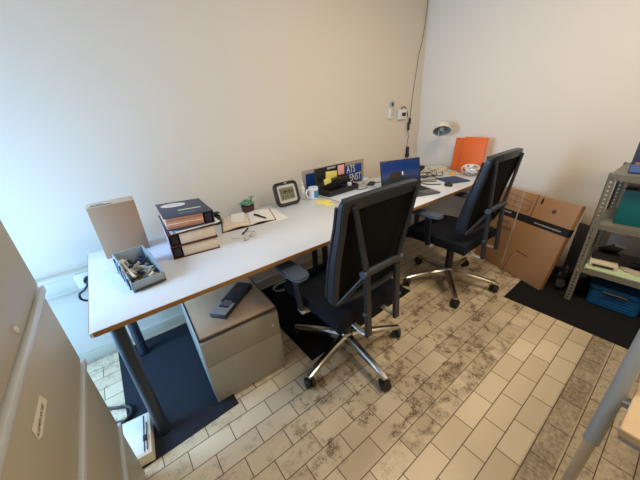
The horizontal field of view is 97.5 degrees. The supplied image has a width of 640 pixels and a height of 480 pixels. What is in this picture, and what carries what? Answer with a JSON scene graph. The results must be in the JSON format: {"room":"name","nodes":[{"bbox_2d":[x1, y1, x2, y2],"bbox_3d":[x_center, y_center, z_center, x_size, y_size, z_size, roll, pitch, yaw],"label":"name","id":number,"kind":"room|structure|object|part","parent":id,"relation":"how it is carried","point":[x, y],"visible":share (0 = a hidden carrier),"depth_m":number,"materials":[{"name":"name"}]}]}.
{"room":"office","nodes":[
{"label":"office","id":0,"kind":"room"},
{"bbox_2d":[0,0,428,355],"bbox_3d":[-0.398,-0.883,2.119,3.930,2.600,0.150,-21,30,-32],"label":"wall","id":1,"kind":"structure","parent":0,"point":[219,103],"depth_m":1.70,"materials":[{"name":"paint"}]},
{"bbox_2d":[36,266,87,299],"bbox_3d":[-0.291,-0.188,2.349,3.630,0.112,0.057,-21,30,-32],"label":"trim","id":2,"kind":"structure","parent":1,"relation":"attached to","point":[64,283],"depth_m":1.55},
{"bbox_2d":[74,272,87,288],"bbox_3d":[-1.330,0.230,1.594,0.085,0.085,0.035,-21,30,-32],"label":"wall socket","id":3,"kind":"object","parent":1,"relation":"attached to","point":[81,279],"visible":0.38,"depth_m":1.58,"materials":[{"name":"white plastic"}]},
{"bbox_2d":[78,281,87,301],"bbox_3d":[-1.276,0.280,1.657,0.252,0.158,0.062,-21,30,-32],"label":"lead","id":4,"kind":"object","parent":3,"relation":"hanging from","point":[86,285],"visible":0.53,"depth_m":1.59,"materials":[{"name":"black plastic"}]},
{"bbox_2d":[79,217,411,362],"bbox_3d":[-0.272,0.288,2.587,3.630,0.070,0.016,-21,30,-32],"label":"baseboard","id":5,"kind":"structure","parent":1,"relation":"attached to","point":[101,351],"depth_m":1.99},
{"bbox_2d":[302,159,363,195],"bbox_3d":[0.141,-0.579,2.580,0.725,0.228,0.010,-21,30,-32],"label":"sign","id":6,"kind":"object","parent":1,"relation":"attached to","point":[354,169],"visible":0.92,"depth_m":2.65,"materials":[{"name":"blue paper"}]},
{"bbox_2d":[388,100,394,118],"bbox_3d":[0.704,-1.279,2.753,0.080,0.165,0.023,-21,30,-32],"label":"remote control","id":7,"kind":"object","parent":1,"relation":"attached to","point":[391,110],"visible":1,"depth_m":2.75,"materials":[{"name":"white plastic"}]},
{"bbox_2d":[397,106,407,119],"bbox_3d":[0.849,-1.297,2.864,0.167,0.122,0.028,-21,30,-32],"label":"thermostat","id":8,"kind":"object","parent":1,"relation":"attached to","point":[402,113],"visible":1,"depth_m":2.84,"materials":[{"name":"white plastic"}]},
{"bbox_2d":[87,223,639,479],"bbox_3d":[0.949,0.960,1.162,4.030,0.100,4.400,-21,30,-32],"label":"floor","id":9,"kind":"structure","parent":0,"point":[492,386],"depth_m":1.41,"materials":[{"name":"tile"}]},
{"bbox_2d":[0,220,145,479],"bbox_3d":[-0.702,0.601,0.493,0.472,1.310,0.856,-21,30,-32],"label":"filing cabinet","id":10,"kind":"object","parent":9,"relation":"on","point":[56,424],"visible":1,"depth_m":0.64,"materials":[{"name":"beige metal"}]},
{"bbox_3d":[-0.557,0.108,0.413,0.016,0.327,0.844,-21,30,-32],"label":"drawer","id":11,"kind":"part","parent":10,"relation":"part of","materials":[{"name":"beige metal"}]},
{"bbox_3d":[-0.540,0.268,0.493,0.016,0.020,0.856,-21,30,-32],"label":"grip rail","id":12,"kind":"part","parent":10,"relation":"part of","materials":[{"name":"grey metal"}]},
{"bbox_3d":[-0.538,0.391,0.544,0.016,0.279,0.844,-21,30,-32],"label":"drawer","id":13,"kind":"part","parent":10,"relation":"part of","materials":[{"name":"beige metal"}]},
{"bbox_3d":[-0.522,0.529,0.614,0.016,0.020,0.856,-21,30,-32],"label":"grip rail","id":14,"kind":"part","parent":10,"relation":"part of","materials":[{"name":"silver metal"}]},
{"bbox_3d":[-0.520,0.672,0.674,0.016,0.322,0.844,-21,30,-32],"label":"drawer","id":15,"kind":"part","parent":10,"relation":"part of","materials":[{"name":"beige metal"}]},
{"bbox_3d":[-0.502,0.830,0.753,0.016,0.020,0.856,-21,30,-32],"label":"grip rail","id":16,"kind":"part","parent":10,"relation":"part of","materials":[{"name":"metal"}]},
{"bbox_3d":[-0.500,0.969,0.811,0.016,0.312,0.844,-21,30,-32],"label":"drawer","id":17,"kind":"part","parent":10,"relation":"part of","materials":[{"name":"beige metal"}]},
{"bbox_2d":[108,405,133,423],"bbox_3d":[-1.051,0.895,1.433,0.188,0.022,0.104,-4,25,0],"label":"lead","id":18,"kind":"object","parent":9,"relation":"on","point":[130,407],"visible":0.74,"depth_m":1.46,"materials":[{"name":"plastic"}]},
{"bbox_2d":[118,323,238,468],"bbox_3d":[-0.869,0.799,1.648,0.475,0.004,0.880,-21,30,-32],"label":"mat","id":19,"kind":"object","parent":9,"relation":"on","point":[174,368],"visible":0.64,"depth_m":1.56,"materials":[{"name":"blue carpet"}]},
{"bbox_2d":[122,412,155,466],"bbox_3d":[-0.879,0.935,1.266,0.220,0.069,0.220,-18,28,-27],"label":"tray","id":20,"kind":"object","parent":19,"relation":"on","point":[139,432],"visible":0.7,"depth_m":1.28,"materials":[{"name":"beige plastic"}]},
{"bbox_3d":[-0.881,0.912,1.255,0.196,0.003,0.196,-18,28,-27],"label":"panel","id":21,"kind":"part","parent":20,"relation":"part of","materials":[{"name":"white plastic"}]},
{"bbox_3d":[-0.806,0.886,1.294,0.015,0.004,0.190,-18,28,-27],"label":"rail","id":22,"kind":"part","parent":20,"relation":"part of","materials":[{"name":"grey plastic"}]},
{"bbox_2d":[88,195,339,435],"bbox_3d":[-0.387,0.302,1.775,1.510,0.740,0.800,-21,30,-32],"label":"desk","id":23,"kind":"object","parent":9,"relation":"on","point":[112,306],"visible":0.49,"depth_m":1.30,"materials":[{"name":"white laminate"}]},
{"bbox_2d":[85,196,149,258],"bbox_3d":[-1.045,-0.070,1.464,0.199,0.272,0.104,-20,29,-31],"label":"cardboard box","id":24,"kind":"object","parent":23,"relation":"on","point":[117,224],"visible":0.99,"depth_m":1.42,"materials":[{"name":"brown cardboard"}]},
{"bbox_3d":[-1.163,0.406,1.676,0.052,0.704,0.052,-21,30,-32],"label":"leg","id":25,"kind":"part","parent":23,"relation":"part of","materials":[{"name":"black metal"}]},
{"bbox_2d":[112,245,166,292],"bbox_3d":[-0.801,0.121,1.236,0.286,0.088,0.131,20,34,41],"label":"bin","id":26,"kind":"object","parent":23,"relation":"on","point":[134,253],"visible":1,"depth_m":1.23,"materials":[{"name":"grey plastic"}]},
{"bbox_2d":[118,259,134,276],"bbox_3d":[-0.827,0.119,1.197,0.205,0.012,0.026,20,34,41],"label":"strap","id":27,"kind":"object","parent":26,"relation":"in","point":[122,261],"visible":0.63,"depth_m":1.21,"materials":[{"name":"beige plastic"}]},
{"bbox_2d":[143,268,151,277],"bbox_3d":[-0.751,0.150,1.210,0.015,0.039,0.065,8,27,23],"label":"connector","id":28,"kind":"object","parent":26,"relation":"in","point":[148,271],"visible":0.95,"depth_m":1.21,"materials":[{"name":"grey plastic"}]},
{"bbox_3d":[-0.777,0.595,1.212,0.052,0.704,0.052,-21,30,-32],"label":"leg","id":29,"kind":"part","parent":23,"relation":"part of","materials":[{"name":"black metal"}]},
{"bbox_2d":[169,236,219,259],"bbox_3d":[-0.699,-0.009,1.533,0.225,0.064,0.300,-17,28,-26],"label":"ring binder","id":30,"kind":"object","parent":23,"relation":"on","point":[208,244],"visible":0.52,"depth_m":1.42,"materials":[{"name":"paper"}]},
{"bbox_2d":[161,223,217,247],"bbox_3d":[-0.706,-0.067,1.503,0.225,0.064,0.300,-18,28,-28],"label":"ring binder","id":31,"kind":"object","parent":30,"relation":"on","point":[202,233],"visible":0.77,"depth_m":1.39,"materials":[{"name":"paper"}]},
{"bbox_2d":[169,217,219,234],"bbox_3d":[-0.700,-0.107,1.500,0.235,0.009,0.323,-20,29,-31],"label":"loose papers","id":32,"kind":"object","parent":31,"relation":"on","point":[216,219],"visible":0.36,"depth_m":1.38,"materials":[{"name":"white paper"}]},
{"bbox_2d":[155,198,214,231],"bbox_3d":[-0.714,-0.141,1.476,0.228,0.075,0.300,-19,29,-30],"label":"ring binder","id":33,"kind":"object","parent":32,"relation":"on","point":[177,215],"visible":1,"depth_m":1.40,"materials":[{"name":"paper"}]},
{"bbox_2d":[213,211,220,224],"bbox_3d":[-0.666,-0.144,1.796,0.081,0.083,0.077,-21,30,-32],"label":"potted plant","id":34,"kind":"object","parent":23,"relation":"on","point":[216,213],"visible":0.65,"depth_m":1.79,"materials":[{"name":"green plant"}]},
{"bbox_3d":[-0.671,-0.129,1.803,0.070,0.050,0.070,-21,30,-32],"label":"pot","id":35,"kind":"part","parent":34,"relation":"part of","materials":[{"name":"white ceramic"}]},
{"bbox_2d":[231,231,255,240],"bbox_3d":[-0.433,-0.030,1.579,0.104,0.031,0.107,9,28,25],"label":"eyeglasses","id":36,"kind":"object","parent":23,"relation":"on","point":[253,233],"visible":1,"depth_m":1.55,"materials":[{"name":"gold metal"}]},
{"bbox_2d":[238,196,254,212],"bbox_3d":[-0.514,-0.247,1.965,0.112,0.111,0.099,1,25,10],"label":"potted succulent","id":37,"kind":"object","parent":23,"relation":"on","point":[246,207],"visible":1,"depth_m":1.95,"materials":[{"name":"plant"}]},
{"bbox_2d":[241,204,254,212],"bbox_3d":[-0.507,-0.221,1.980,0.094,0.050,0.094,-21,30,-32],"label":"pot","id":38,"kind":"object","parent":37,"relation":"attached to","point":[245,208],"depth_m":1.94,"materials":[{"name":"brown ceramic"}]},
{"bbox_2d":[221,208,275,232],"bbox_3d":[-0.474,-0.143,1.845,0.397,0.017,0.268,-17,28,-26],"label":"open notebook","id":39,"kind":"object","parent":23,"relation":"on","point":[232,222],"visible":0.97,"depth_m":1.80,"materials":[{"name":"white paper"}]},
{"bbox_2d":[265,209,287,223],"bbox_3d":[-0.337,-0.164,1.889,0.160,0.002,0.250,-18,28,-27],"label":"paper sheet","id":40,"kind":"object","parent":23,"relation":"on","point":[279,216],"visible":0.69,"depth_m":1.86,"materials":[{"name":"beige paper"}]},
{"bbox_2d":[272,180,299,206],"bbox_3d":[-0.247,-0.343,2.063,0.196,0.170,0.089,-20,29,-31],"label":"digital clock","id":41,"kind":"object","parent":23,"relation":"on","point":[286,193],"visible":1,"depth_m":2.05,"materials":[{"name":"black plastic"}]},
{"bbox_2d":[299,180,305,199],"bbox_3d":[-0.137,-0.388,2.169,0.042,0.149,0.042,-21,30,-32],"label":"spray bottle","id":42,"kind":"object","parent":23,"relation":"on","point":[302,189],"visible":0.99,"depth_m":2.16,"materials":[{"name":"white plastic"}]},
{"bbox_2d":[306,186,318,199],"bbox_3d":[-0.067,-0.363,2.176,0.119,0.090,0.078,-21,30,-32],"label":"mug","id":43,"kind":"object","parent":23,"relation":"on","point":[313,192],"visible":1,"depth_m":2.16,"materials":[{"name":"white ceramic"}]},
{"bbox_2d":[314,190,318,197],"bbox_3d":[-0.023,-0.361,2.177,0.018,0.056,0.066,8,27,23],"label":"print","id":44,"kind":"object","parent":43,"relation":"attached to","point":[316,194],"depth_m":2.16},
{"bbox_3d":[-0.056,-0.015,2.426,0.052,0.704,0.052,-21,30,-32],"label":"leg","id":45,"kind":"part","parent":23,"relation":"part of","materials":[{"name":"black metal"}]},
{"bbox_2d":[314,199,330,203],"bbox_3d":[0.021,-0.285,2.097,0.100,0.004,0.100,7,27,23],"label":"sticky note pad","id":46,"kind":"object","parent":23,"relation":"on","point":[320,201],"visible":1,"depth_m":2.09,"materials":[{"name":"yellow paper"}]},
{"bbox_2d":[180,277,284,401],"bbox_3d":[-0.592,0.489,1.755,0.400,0.434,0.759,-19,29,-30],"label":"drawer pedestal","id":47,"kind":"object","parent":9,"relation":"on","point":[236,351],"visible":0.8,"depth_m":1.47,"materials":[{"name":"grey metal"}]},
{"bbox_3d":[-0.609,0.297,1.673,0.388,0.012,0.725,-19,29,-30],"label":"panel","id":48,"kind":"part","parent":47,"relation":"part of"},
{"bbox_2d":[209,282,251,318],"bbox_3d":[-0.482,0.325,1.545,0.092,0.030,0.290,3,26,14],"label":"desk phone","id":49,"kind":"object","parent":47,"relation":"on","point":[226,306],"visible":1,"depth_m":1.51,"materials":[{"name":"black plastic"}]},
{"bbox_3d":[-0.506,0.353,1.456,0.090,0.001,0.096,3,26,14],"label":"grey panel","id":50,"kind":"part","parent":49,"relation":"part of","materials":[{"name":"grey plastic"}]},
{"bbox_3d":[-0.389,0.493,1.428,0.396,0.146,0.020,-19,29,-30],"label":"drawer","id":51,"kind":"part","parent":47,"relation":"part of","materials":[{"name":"grey metal"}]},
{"bbox_3d":[-0.378,0.673,1.511,0.396,0.246,0.020,-19,29,-30],"label":"drawer","id":52,"kind":"part","parent":47,"relation":"part of","materials":[{"name":"grey metal"}]},
{"bbox_2d":[262,264,409,360],"bbox_3d":[0.082,0.426,2.277,1.015,0.038,0.885,-21,30,-32],"label":"mat","id":53,"kind":"object","parent":9,"relation":"on","point":[312,344],"depth_m":2.01,"materials":[{"name":"black carpet"}]},
{"bbox_3d":[-0.245,0.366,2.434,0.364,0.021,0.116,-21,30,-32],"label":"cable coil","id":54,"kind":"part","parent":53,"relation":"part of","materials":[{"name":"grey plastic"}]},
{"bbox_2d":[275,178,419,391],"bbox_3d":[0.143,0.202,1.518,0.711,1.070,0.695,-21,30,-32],"label":"office chair","id":55,"kind":"object","parent":9,"relation":"on","point":[369,229],"visible":0.99,"depth_m":1.30,"materials":[{"name":"fabric"}]},
{"bbox_3d":[-0.114,0.266,1.432,0.037,0.232,0.056,-21,30,-32],"label":"armrest post","id":56,"kind":"part","parent":55,"relation":"part of","materials":[{"name":"plastic"}]},
{"bbox_3d":[-0.014,0.567,1.792,0.327,0.061,0.052,7,27,22],"label":"arm","id":57,"kind":"part","parent":55,"relation":"part of","materials":[{"name":"metal"}]},
{"bbox_3d":[0.039,0.654,1.595,0.052,0.061,0.327,17,32,37],"label":"arm","id":58,"kind":"part","parent":55,"relation":"part of","materials":[{"name":"metal"}]},
{"bbox_3d":[0.116,0.270,1.611,0.487,0.111,0.502,-21,30,-32],"label":"seat","id":59,"kind":"part","parent":55,"relation":"part of","materials":[{"name":"black fabric"}]},
{"bbox_3d":[0.259,0.649,1.575,0.052,0.061,0.327,-17,28,-27],"label":"arm","id":60,"kind":"part","parent":55,"relation":"part of","materials":[{"name":"metal"}]},
{"bbox_3d":[0.233,-0.010,1.282,0.477,0.500,0.140,-21,30,-32],"label":"trim","id":61,"kind":"part","parent":55,"relation":"part of","materials":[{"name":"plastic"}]},
{"bbox_3d":[0.207,0.360,1.527,0.248,0.049,0.330,-21,30,-32],"label":"support rail","id":62,"kind":"part","parent":55,"relation":"part of","materials":[{"name":"metal"}]},
{"bbox_3d":[0.247,0.014,1.275,0.468,0.539,0.157,-21,30,-32],"label":"frame","id":63,"kind":"part","parent":55,"relation":"part of","materials":[{"name":"plastic"}]},
{"bbox_3d":[0.343,0.558,1.759,0.327,0.061,0.052,-9,25,-11],"label":"arm","id":64,"kind":"part","parent":55,"relation":"part of","materials":[{"name":"metal"}]},
{"bbox_2d":[319,166,480,262],"bbox_3d":[0.805,-0.151,2.583,1.500,0.740,0.800,-21,30,-32],"label":"desk","id":65,"kind":"object","parent":9,"relation":"on","point":[445,192],"visible":0.09,"depth_m":2.30,"materials":[{"name":"white laminate"}]},
{"bbox_3d":[0.034,-0.048,2.487,0.052,0.704,0.052,-21,30,-32],"label":"leg","id":66,"kind":"part","parent":65,"relation":"part of","materials":[{"name":"black metal"}]},
{"bbox_2d":[314,163,358,196],"bbox_3d":[0.140,-0.500,2.312,0.335,0.200,0.171,-22,30,-34],"label":"desk organizer","id":67,"kind":"object","parent":65,"relation":"on","point":[338,185],"visible":0.91,"depth_m":2.31,"materials":[{"name":"black plastic"}]},
{"bbox_2d":[324,177,330,184],"bbox_3d":[0.061,-0.476,2.272,0.080,0.054,0.003,-22,30,-34],"label":"sticky note","id":68,"kind":"object","parent":67,"relation":"attached to","point":[328,180],"visible":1,"depth_m":2.27,"materials":[{"name":"yellow paper"}]},
{"bbox_2d":[326,170,336,178],"bbox_3d":[0.096,-0.539,2.360,0.131,0.090,0.004,-22,30,-34],"label":"sticky note","id":69,"kind":"object","parent":67,"relation":"attached to","point":[332,174],"visible":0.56,"depth_m":2.35,"materials":[{"name":"yellow paper"}]},
{"bbox_2d":[338,164,343,174],"bbox_3d":[0.181,-0.604,2.412,0.075,0.080,0.004,-22,31,-35],"label":"sticky note","id":70,"kind":"object","parent":67,"relation":"attached to","point":[340,167],"visible":1,"depth_m":2.41,"materials":[{"name":"pink paper"}]},
{"bbox_2d":[354,179,370,185],"bbox_3d":[0.364,-0.500,2.447,0.090,0.054,0.191,18,32,38],"label":"cable","id":71,"kind":"object","parent":65,"relation":"on","point":[367,179],"visible":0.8,"depth_m":2.45,"materials":[{"name":"beige plastic"}]},
{"bbox_2d":[367,181,374,185],"bbox_3d":[0.453,-0.501,2.478,0.055,0.026,0.085,7,27,23],"label":"card reader","id":72,"kind":"object","parent":65,"relation":"on","point":[371,183],"visible":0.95,"depth_m":2.45,"materials":[{"name":"black plastic"}]},
{"bbox_2d":[380,157,439,196],"bbox_3d":[0.686,-0.480,2.151,0.360,0.231,0.292,-11,26,-15],"label":"laptop","id":73,"kind":"object","parent":65,"relation":"on","point":[393,171],"visible":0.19,"depth_m":2.23,"materials":[{"name":"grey plastic"}]},
{"bbox_3d":[0.649,-0.531,2.253,0.360,0.219,0.054,-11,26,-15],"label":"lid","id":74,"kind":"part","parent":73,"relation":"part of","materials":[{"name":"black plastic"}]},
{"bbox_3d":[1.133,-0.465,3.232,0.052,0.704,0.052,-21,30,-32],"label":"leg","id":75,"kind":"part","parent":65,"relation":"part of","materials":[{"name":"black metal"}]},
{"bbox_2d":[421,176,438,184],"bbox_3d":[0.972,-0.573,2.560,0.171,0.022,0.485,-1,25,6],"label":"cable","id":76,"kind":"object","parent":65,"relation":"on","point":[426,176],"visible":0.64,"depth_m":2.48,"materials":[{"name":"black plastic"}]},
{"bbox_2d":[420,167,439,175],"bbox_3d":[1.068,-0.673,2.718,0.342,0.061,0.155,-21,30,-32],"label":"cable","id":77,"kind":"object","parent":65,"relation":"on","point":[426,167],"visible":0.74,"depth_m":2.69,"materials":[{"name":"beige plastic"}]},
{"bbox_2d":[423,169,436,177],"bbox_3d":[1.026,-0.611,2.587,0.199,0.063,0.098,-21,30,-32],"label":"cable","id":78,"kind":"object","parent":65,"relation":"on","point":[434,169],"visible":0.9,"depth_m":2.60,"materials":[{"name":"grey plastic"}]},
{"bbox_2d":[428,121,450,169],"bbox_3d":[1.202,-0.940,2.799,0.198,0.461,0.188,-21,30,-32],"label":"desk lamp","id":79,"kind":"object","parent":65,"relation":"on","point":[442,128],"visible":0.96,"depth_m":2.77,"materials":[{"name":"silver metal"}]},
{"bbox_3d":[1.175,-0.917,2.821,0.009,0.355,0.029,7,27,22],"label":"stem","id":80,"kind":"part","parent":79,"relation":"part of","materials":[{"name":"silver metal"}]},
{"bbox_3d":[1.181,-1.075,2.715,0.156,0.143,0.160,-21,30,-32],"label":"lamp shade","id":81,"kind":"part","parent":79,"relation":"part of","materials":[{"name":"white metal"}]},
{"bbox_2d":[444,180,452,186],"bbox_3d":[1.057,-0.467,2.306,0.064,0.035,0.110,3,26,14],"label":"computer mouse","id":82,"kind":"object","parent":65,"relation":"on","point":[448,183],"visible":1,"depth_m":2.28,"materials":[{"name":"black plastic"}]},
{"bbox_2d":[437,176,469,183],"bbox_3d":[1.159,-0.526,2.449,0.190,0.011,0.200,-9,25,-11],"label":"pad","id":83,"kind":"object","parent":65,"relation":"on","point":[454,179],"visible":0.81,"depth_m":2.43,"materials":[{"name":"blue fabric"}]},
{"bbox_2d":[450,137,464,169],"bbox_3d":[1.389,-0.828,2.716,0.060,0.302,0.202,-19,29,-29],"label":"document folder","id":84,"kind":"object","parent":65,"relation":"on","point":[459,143],"visible":0.4,"depth_m":2.75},
{"bbox_2d":[461,164,482,175],"bbox_3d":[1.371,-0.640,2.546,0.164,0.107,0.164,-17,28,-26],"label":"cable bundle","id":85,"kind":"object","parent":65,"relation":"on","point":[472,170],"visible":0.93,"depth_m":2.51,"materials":[{"name":"white plastic"}]},
{"bbox_2d":[458,137,488,173],"bbox_3d":[1.422,-0.789,2.612,0.081,0.317,0.207,-19,29,-29],"label":"document folder","id":86,"kind":"object","parent":65,"relation":"on","point":[474,148],"visible":0.81,"depth_m":2.58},
{"bbox_2d":[403,148,524,307],"bbox_3d":[1.030,-0.148,2.147,0.718,1.070,0.710,-21,30,-32],"label":"office chair","id":87,"kind":"object","parent":9,"relation":"on","point":[461,235],"visible":1,"depth_m":1.95,"materials":[{"name":"fabric"}]},
{"bbox_3d":[0.864,0.272,2.304,0.327,0.061,0.052,-5,25,-3],"label":"arm","id":88,"kind":"part","parent":87,"relation":"part of","materials":[{"name":"metal"}]},
{"bbox_3d":[0.777,-0.067,2.024,0.037,0.232,0.056,-21,30,-32],"label":"armrest post","id":89,"kind":"part","parent":87,"relation":"part of","materials":[{"name":"plastic"}]},
{"bbox_3d":[0.977,0.186,2.475,0.052,0.061,0.327,-13,26,-20],"label":"arm","id":90,"kind":"part","parent":87,"relation":"part of","materials":[{"name":"metal"}]},
{"bbox_3d":[1.008,-0.063,2.203,0.487,0.111,0.502,-21,30,-32],"label":"seat","id":91,"kind":"part","parent":87,"relation":"part of","materials":[{"name":"black fabric"}]},
{"bbox_3d":[1.010,0.334,2.150,0.052,0.061,0.327,2,25,13],"label":"arm","id":92,"kind":"part","parent":87,"relation":"part of","materials":[{"name":"metal"}]},
{"bbox_3d":[1.193,0.194,2.425,0.327,0.061,0.052,-23,31,-35],"label":"arm","id":93,"kind":"part","parent":87,"relation":"part of","materials":[{"name":"metal"}]},
{"bbox_3d":[1.214,0.286,2.224,0.327,0.061,0.052,11,29,29],"label":"arm","id":94,"kind":"part","parent":87,"relation":"part of","materials":[{"name":"metal"}]},
{"bbox_3d":[1.098,0.027,2.120,0.248,0.049,0.330,-21,30,-32],"label":"support rail","id":95,"kind":"part","parent":87,"relation":"part of","materials":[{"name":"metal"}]},
{"bbox_3d":[1.124,-0.343,1.874,0.477,0.500,0.140,-21,30,-32],"label":"trim","id":96,"kind":"part","parent":87,"relation":"part of","materials":[{"name":"plastic"}]},
{"bbox_3d":[1.138,-0.319,1.867,0.468,0.539,0.157,-21,30,-32],"label":"frame","id":97,"kind":"part","parent":87,"relation":"part of","materials":[{"name":"plastic"}]},
{"bbox_2d":[474,186,585,289],"bbox_3d":[1.677,-0.051,2.348,0.208,0.662,0.666,-10,25,-13],"label":"carton","id":98,"kind":"object","parent":9,"relation":"on","point":[536,229],"visible":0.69,"depth_m":2.23,"materials":[{"name":"brown cardboard"}]},
{"bbox_2d":[506,210,560,231],"bbox_3d":[1.685,-0.165,2.271,0.005,0.022,0.517,-10,25,-12],"label":"tape","id":99,"kind":"object","parent":98,"relation":"attached to","point":[536,222],"depth_m":2.23,"materials":[{"name":"black plastic"}]},
{"bbox_2d":[504,266,639,348],"bbox_3d":[2.135,0.541,1.774,0.810,0.004,1.502,-21,30,-32],"label":"mat","id":100,"kind":"object","parent":9,"relation":"on","point":[617,328],"visible":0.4,"depth_m":1.95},
{"bbox_2d":[555,279,565,288],"bbox_3d":[1.843,0.337,2.154,0.099,0.080,0.064,-21,30,-32],"label":"plastic bag","id":101,"kind":"object","parent":100,"relation":"on","point":[559,283],"visible":1,"depth_m":2.13,"materials":[{"name":"black plastic"}]},
{"bbox_2d":[556,265,572,282],"bbox_3d":[1.911,0.264,2.187,0.159,0.177,0.096,-21,30,-32],"label":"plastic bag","id":102,"kind":"object","parent":100,"relation":"on","point":[565,273],"visible":0.74,"depth_m":2.15,"materials":[{"name":"black plastic"}]},
{"bbox_2d":[563,213,593,271],"bbox_3d":[2.025,0.057,2.204,0.064,0.535,0.144,-3,25,2],"label":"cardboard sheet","id":103,"kind":"object","parent":100,"relation":"on","point":[583,227],"visible":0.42,"depth_m":2.19,"materials":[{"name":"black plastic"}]},
{"bbox_2d":[564,162,639,299],"bbox_3d":[2.192,0.076,1.669,0.446,0.912,0.860,-21,30,-32],"label":"metal shelving","id":104,"kind":"object","parent":100,"relation":"on","point":[603,222],"visible":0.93,"depth_m":1.83,"materials":[{"name":"grey metal"}]},
{"bbox_3d":[1.785,0.013,1.865,0.038,0.912,0.038,-21,30,-32],"label":"post","id":105,"kind":"part","parent":104,"relation":"part of","materials":[{"name":"grey metal"}]},
{"bbox_3d":[2.102,-0.108,2.080,0.038,0.912,0.038,-21,30,-32],"label":"post","id":106,"kind":"part","parent":104,"relation":"part of","materials":[{"name":"grey metal"}]},
{"bbox_3d":[2.206,0.258,1.755,0.428,0.035,0.848,-21,30,-32],"label":"shelf","id":107,"kind":"part","parent":104,"relation":"part of","materials":[{"name":"grey metal"}]},
{"bbox_2d":[584,261,639,282],"bbox_3d":[1.947,0.205,1.841,0.149,0.020,0.301,-22,30,-34],"label":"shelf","id":108,"kind":"object","parent":104,"relation":"on","point":[619,273],"visible":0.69,"depth_m":1.81,"materials":[{"name":"green paper"}]},
{"bbox_2d":[588,244,626,270],"bbox_3d":[1.899,0.086,1.855,0.138,0.189,0.141,19,33,40],"label":"hole punch","id":109,"kind":"object","parent":108,"relation":"on","point":[606,257],"visible":1,"depth_m":1.86,"materials":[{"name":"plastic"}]},
{"bbox_3d":[1.903,0.055,1.828,0.098,0.112,0.132,11,29,29],"label":"lever","id":110,"kind":"part","parent":109,"relation":"part of","materials":[{"name":"black plastic"}]},
{"bbox_2d":[619,267,639,277],"bbox_3d":[2.007,0.217,1.766,0.060,0.012,0.190,-13,26,-19],"label":"card offcut","id":111,"kind":"object","parent":108,"relation":"on","point":[624,269],"visible":1,"depth_m":1.79,"materials":[{"name":"cardboard"}]},
{"bbox_3d":[2.187,-0.032,1.621,0.428,0.035,0.848,-21,30,-32],"label":"shelf","id":112,"kind":"part","parent":104,"relation":"part of","materials":[{"name":"grey metal"}]},
{"bbox_2d":[612,183,639,227],"bbox_3d":[2.052,-0.184,1.665,0.209,0.220,0.384,-22,30,-34],"label":"box","id":113,"kind":"object","parent":104,"relation":"on","point":[628,211],"visible":1,"depth_m":1.71,"materials":[{"name":"teal plastic"}]},
{"bbox_3d":[2.047,-0.283,1.621,0.204,0.004,0.384,-22,30,-34],"label":"lid","id":114,"kind":"part","parent":113,"relation":"part of","materials":[{"name":"black plastic"}]},
{"bbox_3d":[2.168,-0.316,1.490,0.428,0.035,0.848,-21,30,-32],"label":"shelf","id":115,"kind":"part","parent":104,"relation":"part of","materials":[{"name":"grey metal"}]},
{"bbox_2d":[625,262,639,270],"bbox_3d":[2.110,0.179,1.823,0.180,0.061,0.050,2,25,12],"label":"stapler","id":116,"kind":"object","parent":104,"relation":"on","point":[632,265],"visible":0.67,"depth_m":1.82,"materials":[{"name":"black plastic"}]},
{"bbox_3d":[2.108,0.169,1.819,0.170,0.038,0.038,2,25,12],"label":"arm","id":117,"kind":"part","parent":116,"relation":"part of","materials":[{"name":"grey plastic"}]},
{"bbox_2d":[628,142,639,173],"bbox_3d":[1.961,-0.490,1.591,0.154,0.220,0.240,-24,32,-37],"label":"box","id":118,"kind":"object","parent":104,"relation":"on","point":[634,168],"visible":1,"depth_m":1.64,"materials":[{"name":"blue cardboard"}]},
{"bbox_2d":[585,276,639,316],"bbox_3d":[2.103,0.359,1.979,0.373,0.150,0.275,-21,30,-32],"label":"crate","id":119,"kind":"object","parent":100,"relation":"on","point":[623,299],"visible":0.83,"depth_m":1.89,"materials":[{"name":"blue plastic"}]},
{"bbox_3d":[2.104,0.303,1.957,0.360,0.030,0.275,-21,30,-32],"label":"lid","id":120,"kind":"part","parent":119,"relation":"part of","materials":[{"name":"blue plastic"}]},
{"bbox_3d":[1.958,0.374,1.865,0.014,0.018,0.120,-21,30,-32],"label":"handle","id":121,"kind":"part","parent":119,"relation":"part of","materials":[{"name":"black plastic"}]},
{"bbox_2d":[561,329,639,479],"bbox_3d":[1.370,0.568,0.886,1.100,0.796,0.599,-20,29,-30],"label":"side table","id":122,"kind":"object","parent":9,"relation":"on","point":[628,371],"visible":1,"depth_m":0.81,"materials":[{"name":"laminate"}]},
{"bbox_3d":[0.875,0.412,0.812,0.206,0.391,0.039,-20,29,-30],"label":"leg","id":123,"kind":"part","parent":122,"relation":"part of","materials":[{"name":"grey metal"}]},
{"bbox_3d":[1.361,0.430,0.822,1.092,0.016,0.492,-20,29,-30],"label":"frame","id":124,"kind":"part","parent":122,"relation":"part of","materials":[{"name":"grey metal"}]},
{"bbox_2d":[411,0,639,276],"bbox_3d":[2.361,-0.829,1.608,0.150,2.600,4.000,-21,30,-32],"label":"wall","id":125,"kind":"structure","parent":0,"point":[557,81],"depth_m":2.22,"materials":[{"name":"paint"}]},
{"bbox_3d":[0.787,-1.486,0.031,4.030,0.100,4.400,-21,30,-32],"label":"ceiling","id":126,"kind":"structure","parent":0,"visible":0},
{"bbox_2d":[405,2,427,157],"bbox_3d":[0.945,-1.645,2.711,0.128,1.835,0.393,2,25,13],"label":"hanging cable","id":127,"kind":"object","parent":126,"relation":"hanging from","point":[409,122],"visible":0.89,"depth_m":2.96,"materials":[{"name":"grey plastic"}]}
]}

